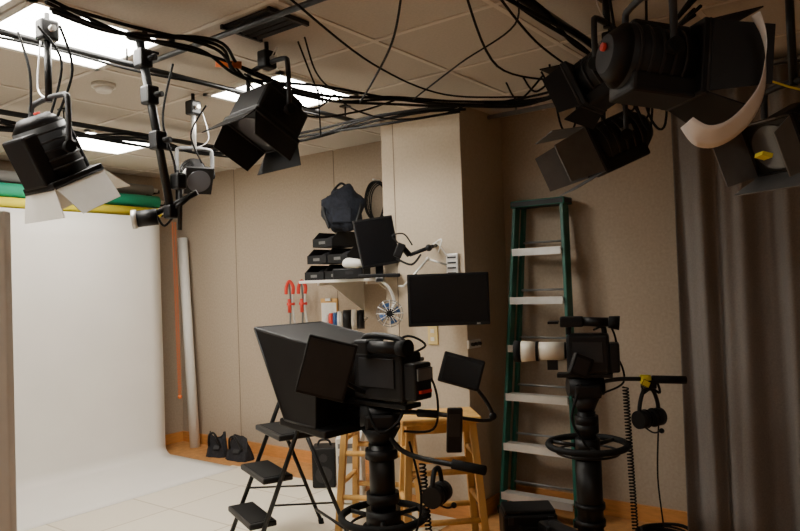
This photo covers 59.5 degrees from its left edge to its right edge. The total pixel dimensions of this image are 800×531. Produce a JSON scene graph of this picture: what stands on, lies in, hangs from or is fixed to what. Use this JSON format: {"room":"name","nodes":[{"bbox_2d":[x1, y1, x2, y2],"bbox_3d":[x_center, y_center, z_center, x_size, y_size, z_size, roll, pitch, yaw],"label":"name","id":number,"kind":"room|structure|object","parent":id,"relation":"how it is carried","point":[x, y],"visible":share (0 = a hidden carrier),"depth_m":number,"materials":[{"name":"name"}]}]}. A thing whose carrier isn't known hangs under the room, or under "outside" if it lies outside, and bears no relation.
{"room":"studio","nodes":[
{"label":"studio","id":0,"kind":"room"},
{"bbox_2d":[0,0,22,12],"bbox_3d":[-1.768,-0.958,2.457,0.610,0.018,0.610,-3,-2,37],"label":"ceiling light panel","id":1,"kind":"object","parent":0,"point":[4,4],"depth_m":2.57,"materials":[{"name":"white plastic"}]},
{"bbox_2d":[0,160,182,434],"bbox_3d":[-4.230,0.437,4.170,0.100,2.750,6.790,-3,-2,37],"label":"wall","id":2,"kind":"structure","parent":0,"point":[173,404],"depth_m":6.75,"materials":[{"name":"paint"}]},
{"bbox_2d":[165,431,182,444],"bbox_3d":[-4.146,1.661,4.099,0.015,0.095,6.775,-3,-2,37],"label":"baseboard","id":3,"kind":"structure","parent":2,"relation":"attached to","point":[175,437],"depth_m":6.72,"materials":[{"name":"brown wood"}]},
{"bbox_3d":[-2.263,-0.579,6.530,0.300,0.360,0.040,-3,-2,37],"label":"bracket","id":4,"kind":"object","parent":2,"relation":"attached to","visible":0},
{"bbox_2d":[171,222,181,398],"bbox_3d":[-2.073,0.414,6.496,0.040,1.641,0.059,-3,-2,37],"label":"pull chain","id":5,"kind":"object","parent":4,"relation":"hanging from","point":[177,349],"visible":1,"depth_m":6.49,"materials":[{"name":"orange"}]},
{"bbox_3d":[-4.034,-0.576,4.171,0.300,0.360,0.040,-3,-2,37],"label":"bracket","id":6,"kind":"object","parent":2,"relation":"attached to","visible":0},
{"bbox_2d":[0,170,157,194],"bbox_3d":[-3.136,-0.693,5.342,0.090,0.090,2.920,-3,-2,37],"label":"paper roll","id":7,"kind":"object","parent":6,"relation":"attached to","point":[5,176],"visible":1,"depth_m":6.23,"materials":[{"name":"grey"}]},
{"bbox_2d":[0,182,163,207],"bbox_3d":[-3.060,-0.577,5.285,0.110,0.110,2.920,-3,-2,37],"label":"paper roll","id":8,"kind":"object","parent":6,"relation":"attached to","point":[13,190],"visible":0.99,"depth_m":6.09,"materials":[{"name":"teal paper"}]},
{"bbox_2d":[0,197,163,216],"bbox_3d":[-3.033,-0.478,5.264,0.084,0.084,2.920,-3,-2,37],"label":"paper roll","id":9,"kind":"object","parent":6,"relation":"attached to","point":[5,202],"visible":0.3,"depth_m":5.87,"materials":[{"name":"yellow paper"}]},
{"bbox_2d":[0,0,799,178],"bbox_3d":[-1.141,-1.055,1.849,7.750,0.100,6.790,-3,-2,37],"label":"ceiling","id":10,"kind":"structure","parent":0,"point":[446,44],"depth_m":3.35,"materials":[{"name":"tile"}]},
{"bbox_2d":[2,12,129,223],"bbox_3d":[-1.308,-0.572,2.710,0.346,0.811,0.390,-3,-2,37],"label":"light","id":11,"kind":"object","parent":10,"relation":"hanging from","point":[45,152],"visible":0.99,"depth_m":2.61,"materials":[{"name":"black metal"}]},
{"bbox_2d":[0,0,174,70],"bbox_3d":[-1.395,-0.959,2.953,0.610,0.018,0.610,-3,-2,37],"label":"ceiling light panel","id":12,"kind":"object","parent":10,"relation":"in","point":[21,17],"depth_m":2.95,"materials":[{"name":"white plastic"}]},
{"bbox_2d":[91,81,115,93],"bbox_3d":[-1.543,-0.923,3.646,0.120,0.045,0.120,-3,-2,37],"label":"smoke detector","id":13,"kind":"object","parent":10,"relation":"attached to","point":[101,87],"visible":1,"depth_m":3.61,"materials":[{"name":"white paint"}]},
{"bbox_2d":[0,108,215,148],"bbox_3d":[-1.972,-0.872,4.105,0.050,0.096,3.000,-3,-2,37],"label":"pipe","id":14,"kind":"object","parent":10,"relation":"attached to","point":[2,111],"visible":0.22,"depth_m":4.26,"materials":[{"name":"black metal"}]},
{"bbox_2d":[0,0,701,157],"bbox_3d":[-0.772,-0.864,2.955,3.492,0.105,3.401,-3,-2,37],"label":"cable bundle","id":15,"kind":"object","parent":14,"relation":"hanging from","point":[442,105],"visible":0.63,"depth_m":3.35,"materials":[{"name":"black rubber"}]},
{"bbox_2d":[77,129,148,154],"bbox_3d":[-2.125,-0.881,5.026,0.610,0.018,0.610,-3,-2,37],"label":"ceiling light panel","id":16,"kind":"object","parent":10,"relation":"in","point":[87,144],"depth_m":5.14,"materials":[{"name":"white plastic"}]},
{"bbox_2d":[125,31,198,229],"bbox_3d":[-1.009,-0.568,2.963,0.282,0.834,0.168,-2,-1,-10],"label":"pole","id":17,"kind":"object","parent":10,"relation":"hanging from","point":[150,94],"visible":0.97,"depth_m":2.96,"materials":[{"name":"metal"}]},
{"bbox_2d":[0,28,353,120],"bbox_3d":[-1.207,-0.925,3.093,0.050,0.093,3.100,-3,-2,37],"label":"pipe","id":18,"kind":"object","parent":10,"relation":"attached to","point":[3,32],"visible":0.74,"depth_m":3.07,"materials":[{"name":"black metal"}]},
{"bbox_2d":[174,93,214,194],"bbox_3d":[-1.129,-0.660,3.851,0.224,0.590,0.274,-1,-2,-30],"label":"stage light","id":19,"kind":"object","parent":10,"relation":"hanging from","point":[199,177],"visible":0.79,"depth_m":3.84,"materials":[{"name":"black metal"}]},
{"bbox_2d":[136,0,325,69],"bbox_3d":[0.406,-1.026,2.032,4.100,0.056,0.050,-3,-2,37],"label":"pipe","id":20,"kind":"object","parent":10,"relation":"attached to","point":[307,3],"visible":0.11,"depth_m":2.77,"materials":[{"name":"black metal"}]},
{"bbox_2d":[202,42,307,174],"bbox_3d":[-0.622,-0.708,3.067,0.370,0.568,0.341,-1,-2,-45],"label":"panel light","id":21,"kind":"object","parent":10,"relation":"hanging from","point":[268,119],"visible":0.96,"depth_m":3.05,"materials":[{"name":"black plastic"}]},
{"bbox_2d":[220,6,308,42],"bbox_3d":[-0.557,-0.987,2.880,0.294,0.021,0.220,-3,-2,37],"label":"ceiling air vent","id":22,"kind":"object","parent":10,"relation":"in","point":[258,33],"depth_m":2.87,"materials":[{"name":"black metal"}]},
{"bbox_2d":[203,70,358,107],"bbox_3d":[-0.663,-0.960,3.929,0.610,0.018,0.610,-3,-2,37],"label":"ceiling light panel","id":23,"kind":"object","parent":10,"relation":"in","point":[279,75],"depth_m":3.84,"materials":[{"name":"white plastic"}]},
{"bbox_2d":[0,0,799,174],"bbox_3d":[-1.139,-1.003,1.848,7.750,0.006,6.790,-3,-2,37],"label":"grid","id":24,"kind":"object","parent":10,"relation":"attached to","point":[496,5],"visible":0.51,"depth_m":3.39,"materials":[{"name":"beige paint"}]},
{"bbox_2d":[517,0,598,46],"bbox_3d":[0.359,-0.995,2.417,0.050,0.096,3.100,-3,-2,37],"label":"pipe","id":25,"kind":"object","parent":10,"relation":"attached to","point":[526,3],"visible":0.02,"depth_m":2.74,"materials":[{"name":"black metal"}]},
{"bbox_2d":[17,0,667,199],"bbox_3d":[-0.031,-0.623,3.141,2.654,0.686,1.443,-2,-1,6],"label":"cable loop","id":26,"kind":"object","parent":25,"relation":"hanging from","point":[542,77],"visible":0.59,"depth_m":3.01,"materials":[{"name":"black rubber"}]},
{"bbox_2d":[540,0,615,129],"bbox_3d":[0.700,-0.782,2.482,0.348,0.543,0.249,-3,-2,37],"label":"light","id":27,"kind":"object","parent":10,"relation":"hanging from","point":[568,85],"visible":0.62,"depth_m":2.45,"materials":[{"name":"black metal"}]},
{"bbox_2d":[535,29,652,196],"bbox_3d":[0.845,-0.680,3.014,0.473,0.730,0.314,-2,-1,-3],"label":"light","id":28,"kind":"object","parent":10,"relation":"hanging from","point":[584,153],"visible":0.75,"depth_m":2.93,"materials":[{"name":"black plastic"}]},
{"bbox_2d":[487,54,799,119],"bbox_3d":[2.163,-1.052,3.289,4.000,0.064,0.028,-3,-2,37],"label":"rail","id":29,"kind":"object","parent":10,"relation":"attached to","point":[784,59],"visible":0.37,"depth_m":4.29,"materials":[{"name":"grey metal"}]},
{"bbox_2d":[671,63,799,530],"bbox_3d":[2.427,0.198,3.093,2.311,2.430,0.144,-3,-2,37],"label":"stage curtain","id":30,"kind":"object","parent":29,"relation":"hanging from","point":[738,257],"visible":0.77,"depth_m":3.58,"materials":[{"name":"fabric"}]},
{"bbox_2d":[596,0,775,124],"bbox_3d":[0.774,-0.743,2.026,0.422,0.649,0.347,-2,-1,-10],"label":"light","id":31,"kind":"object","parent":10,"relation":"hanging from","point":[672,67],"visible":1,"depth_m":1.93,"materials":[{"name":"black metal"}]},
{"bbox_2d":[681,11,766,147],"bbox_3d":[0.853,-0.485,1.822,0.235,0.348,0.061,-2,-1,0],"label":"sheet","id":32,"kind":"object","parent":31,"relation":"attached to","point":[701,135],"visible":1,"depth_m":1.82,"materials":[{"name":"white"}]},
{"bbox_2d":[712,0,799,195],"bbox_3d":[1.197,-0.653,2.204,0.378,0.849,0.243,-1,-2,-22],"label":"light","id":33,"kind":"object","parent":10,"relation":"hanging from","point":[767,149],"visible":0.93,"depth_m":2.21,"materials":[{"name":"black metal"}]},
{"bbox_2d":[772,81,799,90],"bbox_3d":[1.119,-0.563,2.029,0.365,0.115,0.027,-1,-2,-24],"label":"cable","id":34,"kind":"object","parent":33,"relation":"attached to","point":[775,82],"visible":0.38,"depth_m":2.02,"materials":[{"name":"yellow plastic"}]},
{"bbox_2d":[166,441,687,530],"bbox_3d":[-1.048,1.593,1.783,7.750,0.100,6.790,-3,-2,37],"label":"floor","id":35,"kind":"structure","parent":0,"point":[182,448],"depth_m":5.41,"materials":[{"name":"brown wood"}]},
{"bbox_2d":[0,207,236,530],"bbox_3d":[-2.565,0.606,4.933,0.988,2.126,2.710,-3,-2,37],"label":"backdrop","id":36,"kind":"structure","parent":35,"relation":"on","point":[89,405],"depth_m":5.67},
{"bbox_2d":[177,237,199,447],"bbox_3d":[-1.992,0.715,6.598,0.090,1.968,0.254,-1,-2,-39],"label":"tube","id":37,"kind":"object","parent":35,"relation":"on","point":[190,372],"visible":1,"depth_m":6.56,"materials":[{"name":"white cardboard"}]},
{"bbox_2d":[206,431,227,457],"bbox_3d":[-1.602,1.559,6.133,0.208,0.223,0.137,-3,-2,20],"label":"equipment bag","id":38,"kind":"object","parent":35,"relation":"on","point":[217,446],"visible":0.98,"depth_m":6.10,"materials":[{"name":"fabric"}]},
{"bbox_2d":[225,434,254,461],"bbox_3d":[-1.375,1.553,5.998,0.270,0.211,0.164,-3,-2,37],"label":"equipment bag","id":39,"kind":"object","parent":35,"relation":"on","point":[239,450],"visible":1,"depth_m":5.94,"materials":[{"name":"fabric"}]},
{"bbox_2d":[26,465,456,530],"bbox_3d":[-1.785,1.606,3.342,2.300,0.003,4.400,-3,-2,37],"label":"floor","id":40,"kind":"structure","parent":35,"relation":"on","point":[202,504],"depth_m":4.63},
{"bbox_2d":[0,211,16,530],"bbox_3d":[-1.536,0.704,2.184,0.660,1.730,0.400,-2,-1,0],"label":"partition panel","id":41,"kind":"object","parent":40,"relation":"on","point":[8,504],"visible":1,"depth_m":2.18,"materials":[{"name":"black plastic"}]},
{"bbox_2d":[228,401,348,530],"bbox_3d":[-0.646,1.040,3.986,0.614,1.091,0.454,-1,-2,-30],"label":"step ladder","id":42,"kind":"object","parent":40,"relation":"on","point":[253,517],"visible":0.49,"depth_m":3.87,"materials":[{"name":"black metal"}]},
{"bbox_2d":[312,439,336,487],"bbox_3d":[-0.550,1.434,5.113,0.170,0.338,0.166,-2,-1,0],"label":"speaker","id":43,"kind":"object","parent":40,"relation":"on","point":[326,452],"visible":0.9,"depth_m":5.04},
{"bbox_2d":[335,430,365,502],"bbox_3d":[-0.337,1.374,4.843,0.170,0.440,0.408,-2,-1,0],"label":"computer tower","id":44,"kind":"object","parent":40,"relation":"on","point":[348,485],"visible":0.31,"depth_m":4.65,"materials":[{"name":"white paint"}]},
{"bbox_2d":[335,401,422,530],"bbox_3d":[-0.123,1.194,4.192,0.468,0.757,0.367,-2,-1,14],"label":"wooden bar stool","id":45,"kind":"object","parent":40,"relation":"on","point":[355,453],"visible":0.24,"depth_m":4.14,"materials":[{"name":"brown wood"}]},
{"bbox_2d":[254,321,496,530],"bbox_3d":[-0.166,0.901,2.955,1.084,1.278,0.816,-3,-2,37],"label":"camera","id":46,"kind":"object","parent":35,"relation":"on","point":[328,380],"visible":1,"depth_m":2.91,"materials":[{"name":"black plastic"}]},
{"bbox_2d":[399,407,488,530],"bbox_3d":[0.216,1.171,3.752,0.468,0.757,0.367,-2,-1,-6],"label":"wooden bar stool","id":47,"kind":"object","parent":35,"relation":"on","point":[408,422],"visible":0.66,"depth_m":3.64,"materials":[{"name":"brown wood"}]},
{"bbox_2d":[499,500,556,530],"bbox_3d":[0.721,1.441,3.924,0.300,0.177,0.242,-2,-1,0],"label":"equipment case","id":48,"kind":"object","parent":35,"relation":"on","point":[513,515],"visible":0.72,"depth_m":3.86,"materials":[{"name":"black plastic"}]},
{"bbox_2d":[497,196,577,528],"bbox_3d":[0.878,0.561,4.356,0.540,1.960,0.306,-3,-2,37],"label":"stepladder","id":49,"kind":"object","parent":35,"relation":"on","point":[511,494],"visible":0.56,"depth_m":4.38,"materials":[{"name":"green metal"}]},
{"bbox_2d":[513,316,686,530],"bbox_3d":[0.884,0.877,3.304,0.867,1.270,0.816,-3,-2,37],"label":"pedestal","id":50,"kind":"object","parent":35,"relation":"on","point":[591,358],"visible":1,"depth_m":3.32,"materials":[{"name":"black plastic"}]},
{"bbox_2d":[635,522,687,530],"bbox_3d":[1.328,1.471,3.669,0.371,0.074,0.645,-3,-2,37],"label":"coil","id":51,"kind":"object","parent":35,"relation":"on","point":[651,526],"visible":0.9,"depth_m":3.91,"materials":[{"name":"black rubber"}]},
{"bbox_2d":[380,107,511,503],"bbox_3d":[0.317,0.291,4.670,0.620,2.550,0.530,-3,-2,37],"label":"column","id":52,"kind":"structure","parent":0,"point":[448,174],"depth_m":4.46,"materials":[{"name":"beige paint"}]},
{"bbox_2d":[392,120,399,335],"bbox_3d":[-0.010,0.250,4.583,0.005,2.450,0.002,-3,-2,37],"label":"trim","id":53,"kind":"structure","parent":52,"relation":"attached to","point":[392,120],"depth_m":4.60,"materials":[{"name":"brown"}]},
{"bbox_2d":[392,233,441,265],"bbox_3d":[0.100,-0.102,4.330,0.308,0.206,0.119,-2,-1,-9],"label":"mount","id":54,"kind":"object","parent":52,"relation":"attached to","point":[401,248],"visible":1,"depth_m":4.29,"materials":[{"name":"black metal"}]},
{"bbox_2d":[398,257,446,286],"bbox_3d":[0.108,0.039,4.242,0.334,0.179,0.130,-3,-2,27],"label":"boom","id":55,"kind":"object","parent":54,"relation":"attached to","point":[427,258],"visible":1,"depth_m":4.24,"materials":[{"name":"metal"}]},
{"bbox_2d":[428,326,438,344],"bbox_3d":[0.207,0.438,4.413,0.075,0.120,0.013,-3,-2,37],"label":"power outlet","id":56,"kind":"object","parent":52,"relation":"attached to","point":[432,330],"visible":0.86,"depth_m":4.41,"materials":[{"name":"brown plastic"}]},
{"bbox_2d":[433,242,459,272],"bbox_3d":[0.263,-0.038,4.346,0.215,0.214,0.054,-3,-2,37],"label":"wall control plate","id":57,"kind":"object","parent":52,"relation":"attached to","point":[452,260],"depth_m":4.31,"materials":[{"name":"white plastic"}]},
{"bbox_2d":[407,272,489,326],"bbox_3d":[0.266,0.198,4.098,0.446,0.305,0.320,-3,-2,37],"label":"tv","id":58,"kind":"object","parent":52,"relation":"attached to","point":[440,299],"depth_m":4.06,"materials":[{"name":"black plastic"}]},
{"bbox_2d":[467,339,481,348],"bbox_3d":[0.463,0.482,4.304,0.035,0.050,0.140,-3,-2,37],"label":"plate","id":59,"kind":"object","parent":52,"relation":"attached to","point":[475,343],"visible":1,"depth_m":4.29,"materials":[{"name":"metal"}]},
{"bbox_2d":[178,61,799,511],"bbox_3d":[0.974,0.265,4.571,7.950,2.750,0.100,-3,-2,37],"label":"wall","id":60,"kind":"structure","parent":0,"point":[622,227],"depth_m":4.58,"materials":[{"name":"paint"}]},
{"bbox_2d":[233,169,241,435],"bbox_3d":[-1.473,0.345,6.344,0.006,2.450,0.002,-3,-2,37],"label":"trim","id":61,"kind":"structure","parent":60,"relation":"attached to","point":[233,169],"depth_m":6.34,"materials":[{"name":"brown"}]},
{"bbox_2d":[284,280,295,323],"bbox_3d":[-0.881,0.310,5.740,0.085,0.389,0.136,-2,-1,16],"label":"clamp","id":62,"kind":"object","parent":60,"relation":"attached to","point":[291,303],"visible":0.97,"depth_m":5.69,"materials":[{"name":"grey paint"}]},
{"bbox_2d":[297,279,307,322],"bbox_3d":[-0.781,0.306,5.740,0.085,0.389,0.136,-2,-1,16],"label":"clamp","id":63,"kind":"object","parent":60,"relation":"attached to","point":[302,303],"visible":0.83,"depth_m":5.69,"materials":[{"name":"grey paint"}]},
{"bbox_2d":[321,298,337,321],"bbox_3d":[-0.571,0.401,5.646,0.180,0.270,0.023,-3,-2,37],"label":"clipboard","id":64,"kind":"object","parent":60,"relation":"attached to","point":[329,305],"visible":0.55,"depth_m":5.64,"materials":[{"name":"white paper"}]},
{"bbox_2d":[333,158,337,297],"bbox_3d":[-0.498,0.293,5.612,0.006,2.450,0.002,-3,-2,37],"label":"trim","id":65,"kind":"structure","parent":60,"relation":"attached to","point":[333,158],"depth_m":5.64,"materials":[{"name":"brown"}]},
{"bbox_2d":[299,277,385,310],"bbox_3d":[-0.254,0.220,5.055,0.746,0.250,0.580,-3,-2,37],"label":"wall shelf","id":66,"kind":"object","parent":60,"relation":"attached to","point":[352,289],"depth_m":5.25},
{"bbox_2d":[305,265,329,280],"bbox_3d":[-0.535,0.052,5.152,0.190,0.110,0.288,-3,-2,37],"label":"storage bin","id":67,"kind":"object","parent":66,"relation":"on","point":[314,272],"visible":0.3,"depth_m":5.07,"materials":[{"name":"black plastic"}]},
{"bbox_2d":[307,248,341,263],"bbox_3d":[-0.516,-0.067,5.136,0.190,0.110,0.288,-3,-2,37],"label":"storage bin","id":68,"kind":"object","parent":67,"relation":"on","point":[316,256],"visible":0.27,"depth_m":5.05,"materials":[{"name":"black plastic"}]},
{"bbox_2d":[313,231,356,247],"bbox_3d":[-0.472,-0.187,5.104,0.190,0.110,0.288,-3,-2,37],"label":"storage bin","id":69,"kind":"object","parent":68,"relation":"on","point":[341,239],"visible":0.97,"depth_m":5.03,"materials":[{"name":"black plastic"}]},
{"bbox_2d":[321,182,365,232],"bbox_3d":[-0.404,-0.411,4.999,0.323,0.357,0.214,-2,-1,0],"label":"backpack","id":70,"kind":"object","parent":69,"relation":"on","point":[343,206],"visible":0.94,"depth_m":4.92,"materials":[{"name":"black fabric"}]},
{"bbox_2d":[325,264,370,279],"bbox_3d":[-0.376,0.044,5.032,0.190,0.110,0.288,-3,-2,37],"label":"storage bin","id":71,"kind":"object","parent":66,"relation":"on","point":[329,272],"visible":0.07,"depth_m":5.03,"materials":[{"name":"black plastic"}]},
{"bbox_2d":[327,246,359,262],"bbox_3d":[-0.356,-0.075,5.017,0.190,0.110,0.288,-3,-2,37],"label":"storage bin","id":72,"kind":"object","parent":71,"relation":"on","point":[337,255],"visible":0.54,"depth_m":4.92,"materials":[{"name":"black plastic"}]},
{"bbox_2d":[333,268,363,278],"bbox_3d":[-0.348,0.055,4.719,0.200,0.070,0.124,-2,-1,0],"label":"box","id":73,"kind":"object","parent":66,"relation":"on","point":[344,273],"visible":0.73,"depth_m":4.66,"materials":[{"name":"black plastic"}]},
{"bbox_2d":[342,258,361,267],"bbox_3d":[-0.311,-0.016,4.680,0.151,0.073,0.082,-2,-2,18],"label":"packet","id":74,"kind":"object","parent":73,"relation":"on","point":[348,262],"visible":0.86,"depth_m":4.65,"materials":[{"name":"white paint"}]},
{"bbox_2d":[352,215,399,277],"bbox_3d":[-0.140,-0.127,4.565,0.330,0.412,0.150,-2,-1,0],"label":"monitor","id":75,"kind":"object","parent":66,"relation":"on","point":[376,245],"visible":0.88,"depth_m":4.54,"materials":[{"name":"black plastic"}]},
{"bbox_2d":[375,277,402,327],"bbox_3d":[-0.066,0.233,4.443,0.179,0.319,0.141,-2,-1,3],"label":"fan","id":76,"kind":"object","parent":66,"relation":"attached to","point":[389,313],"visible":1,"depth_m":4.41,"materials":[{"name":"plastic"}]},
{"bbox_2d":[323,309,367,329],"bbox_3d":[-0.406,0.406,5.264,0.320,0.150,0.295,-2,-1,0],"label":"rolls","id":77,"kind":"object","parent":60,"relation":"attached to","point":[355,319],"visible":0.91,"depth_m":5.13,"materials":[{"name":"fabric"}]},
{"bbox_2d":[364,179,382,217],"bbox_3d":[-0.167,-0.481,5.314,0.290,0.354,0.080,-3,-2,37],"label":"cable coil","id":78,"kind":"object","parent":60,"relation":"attached to","point":[377,181],"visible":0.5,"depth_m":5.34,"materials":[{"name":"black rubber"}]},
{"bbox_2d":[183,431,687,528],"bbox_3d":[0.823,1.492,4.282,7.750,0.096,0.546,-3,-2,37],"label":"baseboard","id":79,"kind":"structure","parent":60,"relation":"attached to","point":[646,513],"depth_m":4.35,"materials":[{"name":"brown wood"}]}
]}

